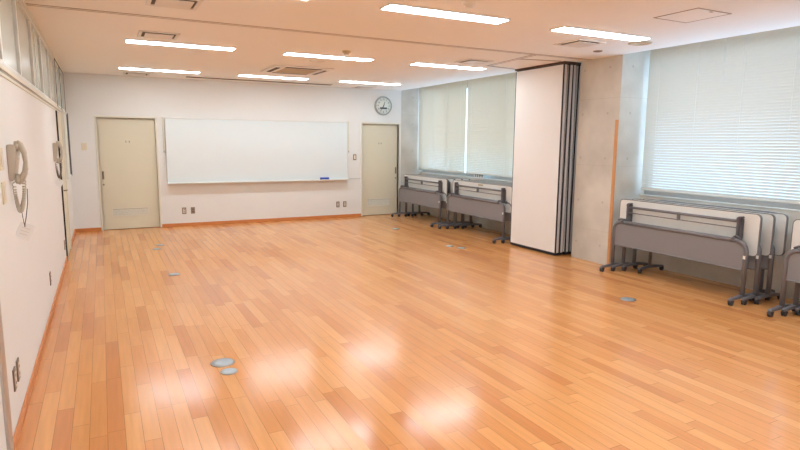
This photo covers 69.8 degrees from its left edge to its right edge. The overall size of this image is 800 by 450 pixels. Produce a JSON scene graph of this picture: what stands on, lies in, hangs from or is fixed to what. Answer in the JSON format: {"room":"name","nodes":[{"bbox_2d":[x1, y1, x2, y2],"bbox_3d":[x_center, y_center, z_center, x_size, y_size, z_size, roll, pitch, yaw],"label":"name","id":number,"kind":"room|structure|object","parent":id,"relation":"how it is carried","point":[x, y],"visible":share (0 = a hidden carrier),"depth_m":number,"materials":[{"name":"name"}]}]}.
{"room":"community hall","nodes":[
{"label":"community hall","id":0,"kind":"room"},
{"bbox_2d":[0,76,73,449],"bbox_3d":[-2.799,-0.358,4.071,0.200,2.786,13.500,-4,9,-27],"label":"wall","id":1,"kind":"structure","parent":0,"point":[27,296],"depth_m":4.15,"materials":[{"name":"paint"}]},
{"bbox_2d":[0,31,2,63],"bbox_3d":[-2.253,-1.248,3.057,0.050,0.664,1.050,-4,9,-27],"label":"window","id":2,"kind":"structure","parent":1,"relation":"in","point":[1,53],"depth_m":3.54,"materials":[{"name":"white glass"}]},
{"bbox_2d":[0,148,3,170],"bbox_3d":[-2.259,-0.373,3.247,0.011,0.125,0.120,-4,9,-27],"label":"wall switch","id":3,"kind":"object","parent":1,"relation":"attached to","point":[1,149],"visible":1,"depth_m":3.22,"materials":[{"name":"beige plastic"}]},
{"bbox_2d":[1,181,6,204],"bbox_3d":[-2.260,-0.185,3.275,0.011,0.125,0.120,-4,9,-27],"label":"wall switch","id":4,"kind":"object","parent":1,"relation":"attached to","point":[3,184],"visible":1,"depth_m":3.25,"materials":[{"name":"beige plastic"}]},
{"bbox_2d":[0,304,13,449],"bbox_3d":[-2.005,0.218,2.808,0.034,2.020,0.120,-4,9,-27],"label":"trim","id":5,"kind":"structure","parent":1,"relation":"attached to","point":[3,369],"depth_m":2.88,"materials":[{"name":"wood"}]},
{"bbox_2d":[0,0,21,78],"bbox_3d":[-2.712,-1.379,3.936,0.050,0.664,0.950,-4,9,-27],"label":"window","id":6,"kind":"structure","parent":1,"relation":"in","point":[10,50],"depth_m":4.10,"materials":[{"name":"white glass"}]},
{"bbox_2d":[12,366,16,391],"bbox_3d":[-2.163,0.865,3.220,0.012,0.125,0.075,-4,9,-27],"label":"wall outlet","id":7,"kind":"object","parent":1,"relation":"attached to","point":[14,367],"visible":1,"depth_m":3.20,"materials":[{"name":"brown plastic"}]},
{"bbox_2d":[6,140,28,212],"bbox_3d":[-2.382,-0.308,3.598,0.104,0.446,0.206,-4,9,-27],"label":"wall telephone","id":8,"kind":"object","parent":1,"relation":"attached to","point":[13,150],"visible":1,"depth_m":3.53,"materials":[{"name":"beige plastic"}]},
{"bbox_2d":[16,189,34,240],"bbox_3d":[-2.391,-0.061,3.645,0.051,0.334,0.119,6,10,32],"label":"tag","id":9,"kind":"object","parent":8,"relation":"hanging from","point":[24,231],"visible":0.84,"depth_m":3.66,"materials":[{"name":"white paper"}]},
{"bbox_2d":[16,357,20,381],"bbox_3d":[-2.232,0.845,3.352,0.012,0.125,0.075,-4,9,-27],"label":"wall outlet","id":10,"kind":"object","parent":1,"relation":"attached to","point":[17,360],"visible":1,"depth_m":3.33,"materials":[{"name":"brown plastic"}]},
{"bbox_2d":[15,0,35,89],"bbox_3d":[-3.171,-1.510,4.815,0.050,0.664,1.050,-4,9,-27],"label":"window","id":11,"kind":"structure","parent":1,"relation":"in","point":[23,18],"depth_m":4.95,"materials":[{"name":"white glass"}]},
{"bbox_2d":[0,63,61,112],"bbox_3d":[-2.787,-1.030,4.085,0.112,0.072,13.288,-4,9,-27],"label":"trim","id":12,"kind":"structure","parent":1,"relation":"attached to","point":[5,72],"depth_m":4.45,"materials":[{"name":"beige paint"}]},
{"bbox_2d":[30,18,43,95],"bbox_3d":[-3.630,-1.641,5.694,0.050,0.664,0.950,-4,9,-27],"label":"window","id":13,"kind":"structure","parent":1,"relation":"in","point":[35,35],"depth_m":5.87,"materials":[{"name":"white glass"}]},
{"bbox_2d":[13,256,67,449],"bbox_3d":[-3.299,0.817,5.431,0.012,0.062,5.480,-4,9,-27],"label":"baseboard","id":14,"kind":"structure","parent":1,"relation":"attached to","point":[34,372],"depth_m":4.00,"materials":[{"name":"brown wood"}]},
{"bbox_2d":[21,0,63,73],"bbox_3d":[-2.772,-1.738,3.987,0.092,0.030,13.288,-4,9,-27],"label":"trim","id":15,"kind":"structure","parent":1,"relation":"attached to","point":[22,1],"depth_m":5.87,"materials":[{"name":"beige paint"}]},
{"bbox_2d":[40,35,51,101],"bbox_3d":[-4.077,-1.769,6.551,0.050,0.664,1.000,-4,9,-27],"label":"window","id":16,"kind":"structure","parent":1,"relation":"in","point":[44,52],"depth_m":6.76,"materials":[{"name":"white glass"}]},
{"bbox_2d":[47,47,56,105],"bbox_3d":[-4.559,-1.907,7.473,0.050,0.664,1.100,-4,9,-27],"label":"window","id":17,"kind":"structure","parent":1,"relation":"in","point":[50,57],"depth_m":7.71,"materials":[{"name":"white glass"}]},
{"bbox_2d":[52,141,63,177],"bbox_3d":[-4.098,-0.788,6.886,0.104,0.446,0.206,-4,9,-27],"label":"wall telephone","id":18,"kind":"object","parent":1,"relation":"attached to","point":[54,145],"visible":1,"depth_m":6.82,"materials":[{"name":"beige plastic"}]},
{"bbox_2d":[56,178,63,186],"bbox_3d":[-4.096,-0.545,6.888,0.104,0.174,0.016,-4,9,-27],"label":"tag","id":19,"kind":"object","parent":18,"relation":"hanging from","point":[59,182],"visible":0.96,"depth_m":6.89,"materials":[{"name":"white paper"}]},
{"bbox_2d":[54,58,61,108],"bbox_3d":[-5.033,-2.043,8.389,0.056,0.664,0.980,-4,9,-27],"label":"window","id":20,"kind":"structure","parent":1,"relation":"in","point":[57,75],"depth_m":8.70,"materials":[{"name":"white glass"}]},
{"bbox_2d":[55,110,67,257],"bbox_3d":[-4.595,-0.510,7.689,0.119,2.020,0.017,-4,9,-27],"label":"trim","id":21,"kind":"structure","parent":1,"relation":"attached to","point":[55,110],"depth_m":7.73,"materials":[{"name":"grey"}]},
{"bbox_2d":[59,67,65,111],"bbox_3d":[-5.515,-2.181,9.312,0.056,0.664,1.120,-4,9,-27],"label":"window","id":22,"kind":"structure","parent":1,"relation":"in","point":[60,71],"depth_m":9.74,"materials":[{"name":"white glass"}]},
{"bbox_2d":[58,113,70,255],"bbox_3d":[-4.787,-0.579,8.149,0.124,2.006,0.886,-4,9,-27],"label":"door","id":23,"kind":"structure","parent":1,"relation":"in","point":[59,114],"depth_m":8.25,"materials":[{"name":"paint"}]},
{"bbox_2d":[57,112,71,259],"bbox_3d":[-4.824,-0.576,8.132,0.122,2.020,0.988,-4,9,-27],"label":"door frame","id":24,"kind":"structure","parent":1,"relation":"attached to","point":[57,112],"depth_m":8.51,"materials":[{"name":"beige paint"}]},
{"bbox_2d":[60,110,71,178],"bbox_3d":[-5.253,-1.264,9.027,0.055,1.020,1.040,-4,9,-27],"label":"notice board","id":25,"kind":"object","parent":1,"relation":"attached to","point":[65,122],"visible":0.85,"depth_m":9.06,"materials":[{"name":"white"}]},
{"bbox_2d":[63,72,400,228],"bbox_3d":[-3.029,-1.447,11.583,6.756,2.786,0.200,-4,9,-27],"label":"wall","id":26,"kind":"structure","parent":0,"point":[87,96],"depth_m":11.22,"materials":[{"name":"paint"}]},
{"bbox_2d":[81,143,86,149],"bbox_3d":[-5.590,-1.387,10.135,0.080,0.120,0.011,-4,9,-27],"label":"wall switch","id":27,"kind":"object","parent":26,"relation":"attached to","point":[83,145],"visible":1,"depth_m":10.13,"materials":[{"name":"beige plastic"}]},
{"bbox_2d":[75,227,101,231],"bbox_3d":[-5.624,0.088,10.337,0.430,0.062,0.012,-4,9,-27],"label":"baseboard","id":28,"kind":"structure","parent":26,"relation":"attached to","point":[100,228],"depth_m":10.33,"materials":[{"name":"brown wood"}]},
{"bbox_2d":[96,118,159,229],"bbox_3d":[-5.006,-0.943,10.591,0.952,2.023,0.052,-4,9,-27],"label":"door","id":29,"kind":"structure","parent":26,"relation":"in","point":[126,146],"depth_m":10.57,"materials":[{"name":"paint"}]},
{"bbox_2d":[94,115,161,230],"bbox_3d":[-5.003,-0.957,10.585,1.030,2.070,0.152,-4,9,-27],"label":"door frame","id":30,"kind":"structure","parent":26,"relation":"attached to","point":[95,116],"depth_m":10.43,"materials":[{"name":"beige paint"}]},
{"bbox_2d":[162,117,348,183],"bbox_3d":[-2.745,-1.494,11.534,3.736,1.251,0.135,-4,9,-27],"label":"whiteboard","id":31,"kind":"object","parent":26,"relation":"attached to","point":[198,150],"visible":1,"depth_m":11.45,"materials":[{"name":"white plastic"}]},
{"bbox_2d":[168,179,348,183],"bbox_3d":[-2.736,-0.883,11.595,3.660,0.024,0.075,-4,9,-27],"label":"tray","id":32,"kind":"object","parent":31,"relation":"on","point":[199,181],"depth_m":11.33,"materials":[{"name":"white metal"}]},
{"bbox_2d":[162,214,360,226],"bbox_3d":[-2.696,-0.104,11.836,4.120,0.062,0.012,-4,9,-27],"label":"baseboard","id":33,"kind":"structure","parent":26,"relation":"attached to","point":[343,215],"depth_m":11.72,"materials":[{"name":"brown wood"}]},
{"bbox_2d":[362,124,397,214],"bbox_3d":[-0.466,-1.241,12.917,0.892,2.023,0.052,-4,9,-27],"label":"door","id":34,"kind":"structure","parent":26,"relation":"in","point":[379,141],"depth_m":12.90,"materials":[{"name":"paint"}]},
{"bbox_2d":[361,122,399,215],"bbox_3d":[-0.463,-1.256,12.910,0.970,2.070,0.152,-4,9,-27],"label":"door frame","id":35,"kind":"structure","parent":26,"relation":"attached to","point":[398,124],"depth_m":12.89,"materials":[{"name":"beige paint"}]},
{"bbox_2d":[375,96,391,114],"bbox_3d":[-0.367,-2.633,12.656,0.412,0.412,0.046,-4,9,-27],"label":"wall clock","id":36,"kind":"object","parent":26,"relation":"attached to","point":[383,105],"visible":1,"depth_m":12.64,"materials":[{"name":"grey plastic"}]},
{"bbox_2d":[16,213,799,449],"bbox_3d":[0.366,0.866,6.048,7.480,0.150,13.750,-4,9,-27],"label":"floor","id":37,"kind":"structure","parent":0,"point":[362,332],"depth_m":4.64,"materials":[{"name":"brown wood"}]},
{"bbox_2d":[168,273,179,275],"bbox_3d":[-2.793,0.610,7.086,0.140,0.008,0.140,-4,9,-27],"label":"socket","id":38,"kind":"object","parent":37,"relation":"on","point":[170,274],"visible":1,"depth_m":7.06,"materials":[{"name":"grey metal"}]},
{"bbox_2d":[210,358,234,366],"bbox_3d":[-1.326,1.027,4.285,0.176,0.008,0.176,-4,9,-27],"label":"socket","id":39,"kind":"object","parent":37,"relation":"on","point":[222,362],"visible":1,"depth_m":4.27,"materials":[{"name":"grey"}]},
{"bbox_2d":[220,368,237,374],"bbox_3d":[-1.230,1.051,4.122,0.124,0.008,0.124,-4,9,-27],"label":"socket","id":40,"kind":"object","parent":37,"relation":"on","point":[227,371],"visible":1,"depth_m":4.11,"materials":[{"name":"grey"}]},
{"bbox_2d":[391,174,447,226],"bbox_3d":[0.413,-0.546,12.007,0.464,0.938,1.820,-4,9,-27],"label":"folding table","id":41,"kind":"object","parent":37,"relation":"on","point":[433,198],"visible":0.87,"depth_m":11.86,"materials":[{"name":"paint"}]},
{"bbox_2d":[398,174,454,225],"bbox_3d":[0.563,-0.548,12.033,0.464,0.938,1.820,-4,9,-27],"label":"folding table","id":42,"kind":"object","parent":37,"relation":"on","point":[450,181],"visible":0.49,"depth_m":11.38,"materials":[{"name":"paint"}]},
{"bbox_2d":[404,174,462,223],"bbox_3d":[0.712,-0.551,12.059,0.464,0.938,1.820,-4,9,-27],"label":"folding table","id":43,"kind":"object","parent":37,"relation":"on","point":[405,215],"visible":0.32,"depth_m":12.47,"materials":[{"name":"paint"}]},
{"bbox_2d":[411,174,472,226],"bbox_3d":[0.862,-0.553,12.086,0.464,0.938,1.820,-4,9,-27],"label":"folding table","id":44,"kind":"object","parent":37,"relation":"on","point":[419,206],"visible":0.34,"depth_m":12.57,"materials":[{"name":"paint"}]},
{"bbox_2d":[438,180,511,243],"bbox_3d":[1.344,-0.283,10.245,0.464,0.938,1.820,-4,9,-27],"label":"folding table","id":45,"kind":"object","parent":37,"relation":"on","point":[490,209],"visible":0.8,"depth_m":10.10,"materials":[{"name":"paint"}]},
{"bbox_2d":[446,180,511,243],"bbox_3d":[1.494,-0.285,10.271,0.464,0.938,1.820,-4,9,-27],"label":"folding table","id":46,"kind":"object","parent":37,"relation":"on","point":[507,215],"visible":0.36,"depth_m":10.05,"materials":[{"name":"paint"}]},
{"bbox_2d":[453,180,511,242],"bbox_3d":[1.643,-0.288,10.297,0.464,0.938,1.820,-4,9,-27],"label":"folding table","id":47,"kind":"object","parent":37,"relation":"on","point":[462,223],"visible":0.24,"depth_m":11.01,"materials":[{"name":"paint"}]},
{"bbox_2d":[461,180,511,228],"bbox_3d":[1.793,-0.290,10.324,0.464,0.938,1.820,-4,9,-27],"label":"folding table","id":48,"kind":"object","parent":37,"relation":"on","point":[470,217],"visible":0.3,"depth_m":11.08,"materials":[{"name":"paint"}]},
{"bbox_2d":[510,61,580,254],"bbox_3d":[2.240,-0.998,8.785,0.460,2.786,1.090,-4,9,-27],"label":"partition","id":49,"kind":"structure","parent":37,"relation":"on","point":[546,95],"depth_m":8.49,"materials":[{"name":"laminate"}]},
{"bbox_2d":[620,297,635,301],"bbox_3d":[2.438,0.793,6.123,0.160,0.008,0.160,-4,9,-27],"label":"socket","id":50,"kind":"object","parent":37,"relation":"on","point":[629,299],"visible":1,"depth_m":6.10,"materials":[{"name":"grey metal"}]},
{"bbox_2d":[600,199,762,305],"bbox_3d":[3.206,0.244,6.710,0.464,0.938,1.820,-4,9,-27],"label":"folding table","id":51,"kind":"object","parent":37,"relation":"on","point":[722,238],"visible":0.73,"depth_m":6.52,"materials":[{"name":"paint"}]},
{"bbox_2d":[611,199,775,304],"bbox_3d":[3.360,0.241,6.738,0.464,0.938,1.820,-4,9,-27],"label":"folding table","id":52,"kind":"object","parent":37,"relation":"on","point":[768,223],"visible":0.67,"depth_m":6.00,"materials":[{"name":"paint"}]},
{"bbox_2d":[621,199,788,304],"bbox_3d":[3.514,0.239,6.767,0.464,0.938,1.820,-4,9,-27],"label":"folding table","id":53,"kind":"object","parent":37,"relation":"on","point":[778,248],"visible":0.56,"depth_m":6.03,"materials":[{"name":"paint"}]},
{"bbox_2d":[637,200,777,300],"bbox_3d":[3.592,0.239,6.769,0.464,0.938,1.492,-4,9,-27],"label":"folding table","id":54,"kind":"object","parent":37,"relation":"on","point":[650,265],"visible":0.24,"depth_m":6.74,"materials":[{"name":"paint"}]},
{"bbox_2d":[767,219,799,316],"bbox_3d":[4.163,0.527,4.811,0.464,0.938,1.820,-4,9,-27],"label":"folding table","id":55,"kind":"object","parent":37,"relation":"on","point":[791,263],"visible":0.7,"depth_m":5.54,"materials":[{"name":"paint"}]},
{"bbox_2d":[781,283,799,316],"bbox_3d":[4.317,0.524,4.840,0.464,0.938,1.820,-4,9,-27],"label":"folding table","id":56,"kind":"object","parent":37,"relation":"on","point":[796,303],"visible":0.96,"depth_m":5.60,"materials":[{"name":"paint"}]},
{"bbox_2d":[794,306,799,315],"bbox_3d":[4.471,0.521,4.868,0.464,0.938,1.820,-4,9,-27],"label":"folding table","id":57,"kind":"object","parent":37,"relation":"on","point":[797,309],"visible":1,"depth_m":5.58,"materials":[{"name":"paint"}]},
{"bbox_2d":[24,0,799,90],"bbox_3d":[0.069,-2.053,5.458,6.756,0.220,13.750,-4,9,-27],"label":"ceiling","id":58,"kind":"structure","parent":0,"point":[88,42],"depth_m":6.04,"materials":[{"name":"white paint"}]},
{"bbox_2d":[123,72,149,75],"bbox_3d":[-4.580,-2.622,9.961,0.410,0.022,0.410,-4,9,-27],"label":"ceiling vent","id":59,"kind":"object","parent":58,"relation":"in","point":[124,73],"visible":1,"depth_m":9.90,"materials":[{"name":"white metal"}]},
{"bbox_2d":[137,30,180,39],"bbox_3d":[-2.644,-2.072,6.275,0.410,0.022,0.410,-4,9,-27],"label":"ceiling vent","id":60,"kind":"object","parent":58,"relation":"in","point":[142,33],"visible":1,"depth_m":6.20,"materials":[{"name":"white metal"}]},
{"bbox_2d":[118,66,200,73],"bbox_3d":[-3.924,-2.534,9.384,1.245,0.020,0.210,-4,9,-27],"label":"recessed light","id":61,"kind":"object","parent":58,"relation":"in","point":[119,67],"visible":1,"depth_m":9.33,"materials":[{"name":"white plastic"}]},
{"bbox_2d":[145,0,203,10],"bbox_3d":[-1.882,-1.848,4.771,0.410,0.022,0.410,-4,9,-27],"label":"ceiling vent","id":62,"kind":"object","parent":58,"relation":"in","point":[177,4],"visible":1,"depth_m":4.77,"materials":[{"name":"white metal"}]},
{"bbox_2d":[124,38,236,50],"bbox_3d":[-2.616,-2.160,6.879,1.245,0.020,0.210,-4,9,-27],"label":"recessed light","id":63,"kind":"object","parent":58,"relation":"in","point":[127,40],"visible":1,"depth_m":6.81,"materials":[{"name":"white plastic"}]},
{"bbox_2d":[186,76,330,84],"bbox_3d":[-2.637,-2.768,11.027,2.800,0.006,0.150,-4,9,-27],"label":"screen slot","id":64,"kind":"object","parent":58,"relation":"attached to","point":[186,76],"visible":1,"depth_m":10.91,"materials":[{"name":"brown"}]},
{"bbox_2d":[237,74,308,79],"bbox_3d":[-2.253,-2.643,10.239,1.245,0.020,0.210,-4,9,-27],"label":"recessed light","id":65,"kind":"object","parent":58,"relation":"in","point":[245,75],"visible":1,"depth_m":10.20,"materials":[{"name":"white plastic"}]},
{"bbox_2d":[260,64,333,75],"bbox_3d":[-1.668,-2.486,9.237,0.950,0.034,0.950,-4,9,-27],"label":"air conditioner","id":66,"kind":"object","parent":58,"relation":"attached to","point":[282,69],"visible":1,"depth_m":9.08,"materials":[{"name":"white plastic"}]},
{"bbox_2d":[276,68,317,73],"bbox_3d":[-1.668,-2.475,9.239,0.540,0.012,0.540,-4,9,-27],"label":"grille","id":67,"kind":"object","parent":66,"relation":"attached to","point":[283,70],"depth_m":9.19,"materials":[{"name":"beige"}]},
{"bbox_2d":[26,3,591,59],"bbox_3d":[-0.289,-2.078,6.388,6.543,0.003,0.070,-4,9,-27],"label":"ceiling track","id":68,"kind":"object","parent":58,"relation":"attached to","point":[26,3],"visible":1,"depth_m":5.86,"materials":[{"name":"brown metal"}]},
{"bbox_2d":[309,59,325,61],"bbox_3d":[-1.175,-2.342,8.184,0.250,0.010,0.250,-4,9,-27],"label":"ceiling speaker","id":69,"kind":"object","parent":58,"relation":"attached to","point":[314,60],"visible":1,"depth_m":8.12,"materials":[{"name":"white plastic"}]},
{"bbox_2d":[283,51,374,61],"bbox_3d":[-0.946,-2.270,7.735,1.245,0.020,0.210,-4,9,-27],"label":"recessed light","id":70,"kind":"object","parent":58,"relation":"in","point":[287,52],"visible":1,"depth_m":7.66,"materials":[{"name":"white plastic"}]},
{"bbox_2d":[342,50,350,54],"bbox_3d":[-0.681,-2.190,7.282,0.110,0.045,0.110,-4,9,-27],"label":"smoke detector","id":71,"kind":"object","parent":58,"relation":"attached to","point":[346,52],"visible":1,"depth_m":7.24,"materials":[{"name":"beige plastic"}]},
{"bbox_2d":[351,86,375,88],"bbox_3d":[-0.770,-2.898,12.091,0.410,0.022,0.410,-4,9,-27],"label":"ceiling vent","id":72,"kind":"object","parent":58,"relation":"in","point":[356,87],"visible":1,"depth_m":12.01,"materials":[{"name":"white metal"}]},
{"bbox_2d":[339,80,400,84],"bbox_3d":[-0.570,-2.754,11.102,1.245,0.020,0.210,-4,9,-27],"label":"recessed light","id":73,"kind":"object","parent":58,"relation":"in","point":[347,81],"visible":1,"depth_m":11.02,"materials":[{"name":"white plastic"}]},
{"bbox_2d":[380,2,510,23],"bbox_3d":[0.426,-1.878,5.107,1.245,0.020,0.210,-4,9,-27],"label":"recessed light","id":74,"kind":"object","parent":58,"relation":"in","point":[397,7],"visible":1,"depth_m":5.04,"materials":[{"name":"white plastic"}]},
{"bbox_2d":[409,62,486,69],"bbox_3d":[0.738,-2.381,8.597,1.245,0.020,0.210,-4,9,-27],"label":"recessed light","id":75,"kind":"object","parent":58,"relation":"in","point":[414,63],"visible":1,"depth_m":8.54,"materials":[{"name":"white plastic"}]},
{"bbox_2d":[462,1,476,7],"bbox_3d":[0.569,-1.810,4.714,0.120,0.040,0.120,-4,9,-27],"label":"smoke detector","id":76,"kind":"object","parent":58,"relation":"attached to","point":[468,4],"visible":1,"depth_m":4.68,"materials":[{"name":"white plastic"}]},
{"bbox_2d":[454,59,493,64],"bbox_3d":[1.044,-2.308,8.119,0.410,0.022,0.410,-4,9,-27],"label":"ceiling vent","id":77,"kind":"object","parent":58,"relation":"in","point":[466,61],"visible":1,"depth_m":8.06,"materials":[{"name":"white metal"}]},
{"bbox_2d":[487,55,534,65],"bbox_3d":[1.539,-2.297,8.009,0.070,0.003,1.156,-3,9,-21],"label":"ceiling track","id":78,"kind":"object","parent":58,"relation":"attached to","point":[529,55],"visible":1,"depth_m":7.98,"materials":[{"name":"brown"}]},
{"bbox_2d":[521,59,559,61],"bbox_3d":[1.950,-2.283,7.936,0.632,0.003,0.051,-2,9,-16],"label":"ceiling track","id":79,"kind":"object","parent":58,"relation":"attached to","point":[521,59],"visible":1,"depth_m":7.95,"materials":[{"name":"brown"}]},
{"bbox_2d":[554,39,605,47],"bbox_3d":[2.057,-2.075,6.566,0.410,0.022,0.410,-4,9,-27],"label":"ceiling vent","id":80,"kind":"object","parent":58,"relation":"in","point":[577,43],"visible":1,"depth_m":6.51,"materials":[{"name":"white metal"}]},
{"bbox_2d":[550,25,651,40],"bbox_3d":[2.110,-1.989,5.969,1.245,0.020,0.210,-4,9,-27],"label":"recessed light","id":81,"kind":"object","parent":58,"relation":"in","point":[567,29],"visible":1,"depth_m":5.89,"materials":[{"name":"white plastic"}]},
{"bbox_2d":[628,41,651,45],"bbox_3d":[2.737,-2.070,6.535,0.260,0.012,0.260,-4,9,-27],"label":"ceiling speaker","id":82,"kind":"object","parent":58,"relation":"attached to","point":[637,43],"visible":1,"depth_m":6.53,"materials":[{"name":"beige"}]},
{"bbox_2d":[654,8,731,22],"bbox_3d":[2.608,-1.869,5.121,0.450,0.005,0.450,-4,9,-27],"label":"ceiling hatch","id":83,"kind":"object","parent":58,"relation":"attached to","point":[696,14],"visible":1,"depth_m":5.10,"materials":[{"name":"white"}]},
{"bbox_2d":[401,50,799,300],"bbox_3d":[3.381,-0.913,7.356,0.724,3.046,13.750,-4,9,-27],"label":"wall","id":84,"kind":"structure","parent":0,"point":[612,88],"depth_m":7.78,"materials":[{"name":"paint"}]},
{"bbox_2d":[420,85,511,181],"bbox_3d":[1.778,-1.783,10.816,0.142,1.850,5.470,-4,9,-27],"label":"window","id":85,"kind":"structure","parent":84,"relation":"in","point":[507,179],"depth_m":11.73,"materials":[{"name":"metal"}]},
{"bbox_2d":[418,80,466,172],"bbox_3d":[0.865,-2.135,12.276,0.055,1.955,1.935,-4,9,-27],"label":"blind","id":86,"kind":"object","parent":85,"relation":"attached to","point":[442,107],"visible":0.91,"depth_m":12.19,"materials":[{"name":"white metal"}]},
{"bbox_2d":[474,174,483,178],"bbox_3d":[1.538,-0.957,11.172,0.005,0.085,0.340,-4,9,-27],"label":"card","id":87,"kind":"object","parent":85,"relation":"on","point":[475,175],"visible":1,"depth_m":11.17,"materials":[{"name":"white paper"}]},
{"bbox_2d":[465,72,515,177],"bbox_3d":[1.776,-1.875,10.531,0.055,1.955,1.975,-4,9,-27],"label":"blind","id":88,"kind":"object","parent":85,"relation":"attached to","point":[491,99],"visible":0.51,"depth_m":10.69,"materials":[{"name":"white metal"}]},
{"bbox_2d":[607,120,618,263],"bbox_3d":[2.842,-0.413,7.662,0.014,1.960,0.050,-4,9,-27],"label":"guard","id":89,"kind":"object","parent":84,"relation":"attached to","point":[616,121],"visible":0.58,"depth_m":7.65,"materials":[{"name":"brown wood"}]},
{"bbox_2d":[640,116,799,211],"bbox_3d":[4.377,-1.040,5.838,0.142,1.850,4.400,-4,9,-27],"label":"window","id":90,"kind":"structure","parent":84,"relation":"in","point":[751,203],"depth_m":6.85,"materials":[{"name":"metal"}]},
{"bbox_2d":[640,26,799,204],"bbox_3d":[3.742,-1.313,6.763,0.055,1.955,2.020,-4,9,-27],"label":"blind","id":91,"kind":"object","parent":90,"relation":"attached to","point":[758,73],"visible":0.91,"depth_m":6.65,"materials":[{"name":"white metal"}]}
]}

